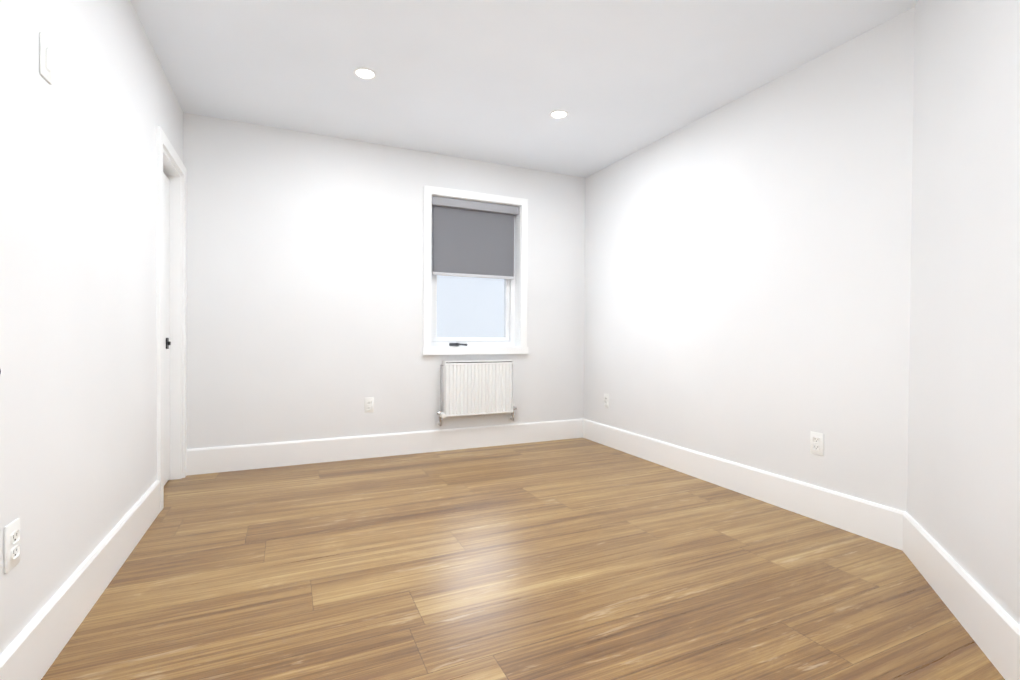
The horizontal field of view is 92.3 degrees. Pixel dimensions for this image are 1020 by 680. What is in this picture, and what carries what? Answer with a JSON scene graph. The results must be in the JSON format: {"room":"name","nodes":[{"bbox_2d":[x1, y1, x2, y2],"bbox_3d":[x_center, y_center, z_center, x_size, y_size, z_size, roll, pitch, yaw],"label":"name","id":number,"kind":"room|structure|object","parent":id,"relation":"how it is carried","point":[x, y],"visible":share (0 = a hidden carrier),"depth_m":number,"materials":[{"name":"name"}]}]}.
{"room":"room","nodes":[
{"label":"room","id":0,"kind":"room"},
{"bbox_2d":[0,0,182,654],"bbox_3d":[-1.343,-0.275,1.053,0.300,2.440,5.192,0,1,-24],"label":"wall","id":1,"kind":"structure","parent":0,"point":[78,409],"depth_m":1.61,"materials":[{"name":"white paint"}]},
{"bbox_2d":[4,517,19,573],"bbox_3d":[-1.259,0.520,1.243,0.011,0.118,0.072,0,1,-24],"label":"electrical outlet","id":2,"kind":"object","parent":1,"relation":"attached to","point":[11,545],"visible":1,"depth_m":1.23,"materials":[{"name":"white plastic"}]},
{"bbox_2d":[39,32,51,84],"bbox_3d":[-1.334,-0.810,1.413,0.013,0.118,0.072,0,1,-24],"label":"light switch","id":3,"kind":"object","parent":1,"relation":"attached to","point":[45,57],"visible":1,"depth_m":1.40,"materials":[{"name":"white plastic"}]},
{"bbox_2d":[0,480,159,679],"bbox_3d":[-1.034,0.863,0.753,0.016,0.175,4.122,0,1,-24],"label":"baseboard","id":4,"kind":"structure","parent":1,"relation":"attached to","point":[30,655],"depth_m":1.57,"materials":[{"name":"white wood"}]},
{"bbox_2d":[163,172,170,484],"bbox_3d":[-2.107,-0.063,2.927,0.060,1.940,0.566,0,1,-24],"label":"door","id":5,"kind":"structure","parent":1,"relation":"in","point":[166,286],"depth_m":3.10,"materials":[{"name":"white paint"}]},
{"bbox_2d":[156,125,186,511],"bbox_3d":[-2.097,-0.114,2.933,0.153,2.066,0.747,0,1,-24],"label":"door frame","id":6,"kind":"structure","parent":1,"relation":"attached to","point":[170,164],"depth_m":3.20,"materials":[{"name":"white wood"}]},
{"bbox_2d":[183,112,584,448],"bbox_3d":[-0.835,-0.306,4.025,3.684,2.440,0.200,0,1,-24],"label":"wall","id":7,"kind":"structure","parent":0,"point":[305,251],"depth_m":3.69,"materials":[{"name":"white paint"}]},
{"bbox_2d":[364,397,373,412],"bbox_3d":[-1.093,0.505,3.804,0.072,0.118,0.011,0,1,-24],"label":"electrical outlet","id":8,"kind":"object","parent":7,"relation":"attached to","point":[369,405],"visible":1,"depth_m":3.80,"materials":[{"name":"white plastic"}]},
{"bbox_2d":[186,419,583,475],"bbox_3d":[-0.759,0.828,3.957,3.132,0.175,0.016,0,1,-24],"label":"baseboard","id":9,"kind":"structure","parent":7,"relation":"attached to","point":[288,453],"depth_m":3.80,"materials":[{"name":"white wood"}]},
{"bbox_2d":[422,185,527,354],"bbox_3d":[-0.307,-0.564,4.230,0.948,1.368,0.207,0,1,-24],"label":"window","id":10,"kind":"structure","parent":7,"relation":"in","point":[521,248],"depth_m":4.23,"materials":[{"name":"white"}]},
{"bbox_2d":[437,275,504,336],"bbox_3d":[-0.335,-0.565,4.290,0.650,1.086,0.006,0,1,-24],"label":"window panel","id":11,"kind":"object","parent":10,"relation":"attached to","point":[471,306],"visible":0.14,"depth_m":4.28,"materials":[{"name":"clear glass"}]},
{"bbox_2d":[432,196,518,280],"bbox_3d":[-0.295,-0.843,4.204,0.792,0.678,0.068,0,1,-24],"label":"roller blind","id":12,"kind":"object","parent":10,"relation":"attached to","point":[473,239],"visible":0.9,"depth_m":4.20,"materials":[{"name":"grey fabric"}]},
{"bbox_2d":[436,360,516,426],"bbox_3d":[-0.260,0.445,4.112,0.712,0.545,0.136,0,1,-24],"label":"radiator","id":13,"kind":"object","parent":7,"relation":"attached to","point":[476,387],"visible":1,"depth_m":4.08,"materials":[{"name":"white metal"}]},
{"bbox_2d":[41,438,1004,679],"bbox_3d":[0.206,0.997,1.731,3.884,0.100,5.472,0,1,-24],"label":"floor","id":14,"kind":"structure","parent":0,"point":[576,559],"depth_m":1.89,"materials":[{"name":"wood"}]},
{"bbox_2d":[130,0,917,177],"bbox_3d":[0.222,-1.542,1.702,3.884,0.100,5.472,0,1,-24],"label":"ceiling","id":15,"kind":"structure","parent":0,"point":[496,81],"depth_m":2.67,"materials":[{"name":"paint"}]},
{"bbox_2d":[354,67,375,79],"bbox_3d":[-0.822,-1.508,2.775,0.124,0.006,0.124,0,1,-24],"label":"recessed light","id":16,"kind":"object","parent":15,"relation":"in","point":[364,73],"visible":1,"depth_m":2.77,"materials":[{"name":"white plastic"}]},
{"bbox_2d":[550,110,567,118],"bbox_3d":[0.327,-1.507,3.273,0.124,0.006,0.124,0,1,-24],"label":"recessed light","id":17,"kind":"object","parent":15,"relation":"in","point":[558,114],"visible":1,"depth_m":3.28,"materials":[{"name":"white plastic"}]},
{"bbox_2d":[584,7,914,511],"bbox_3d":[1.273,-0.286,3.499,0.120,2.440,2.903,0,1,-24],"label":"wall","id":18,"kind":"structure","parent":0,"point":[747,278],"depth_m":2.81,"materials":[{"name":"white paint"}]},
{"bbox_2d":[604,394,608,407],"bbox_3d":[0.843,0.532,4.287,0.011,0.118,0.072,0,1,-24],"label":"electrical outlet","id":19,"kind":"object","parent":18,"relation":"attached to","point":[606,400],"visible":1,"depth_m":4.28,"materials":[{"name":"white plastic"}]},
{"bbox_2d":[584,419,887,522],"bbox_3d":[1.235,0.847,3.416,0.016,0.175,2.653,0,1,-24],"label":"baseboard","id":20,"kind":"structure","parent":18,"relation":"attached to","point":[820,504],"depth_m":3.00,"materials":[{"name":"white wood"}]},
{"bbox_2d":[810,431,823,455],"bbox_3d":[1.617,0.546,2.582,0.011,0.118,0.072,0,1,-24],"label":"electrical outlet","id":21,"kind":"object","parent":18,"relation":"attached to","point":[816,443],"visible":1,"depth_m":2.58,"materials":[{"name":"white plastic"}]},
{"bbox_2d":[907,0,1019,624],"bbox_3d":[1.513,-0.261,1.422,0.120,2.440,1.750,1,1,24],"label":"wall","id":22,"kind":"structure","parent":0,"point":[963,496],"depth_m":1.66,"materials":[{"name":"white paint"}]},
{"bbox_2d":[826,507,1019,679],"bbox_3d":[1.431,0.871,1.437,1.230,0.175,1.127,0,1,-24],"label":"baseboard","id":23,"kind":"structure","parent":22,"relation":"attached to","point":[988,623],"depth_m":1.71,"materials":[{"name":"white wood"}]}
]}

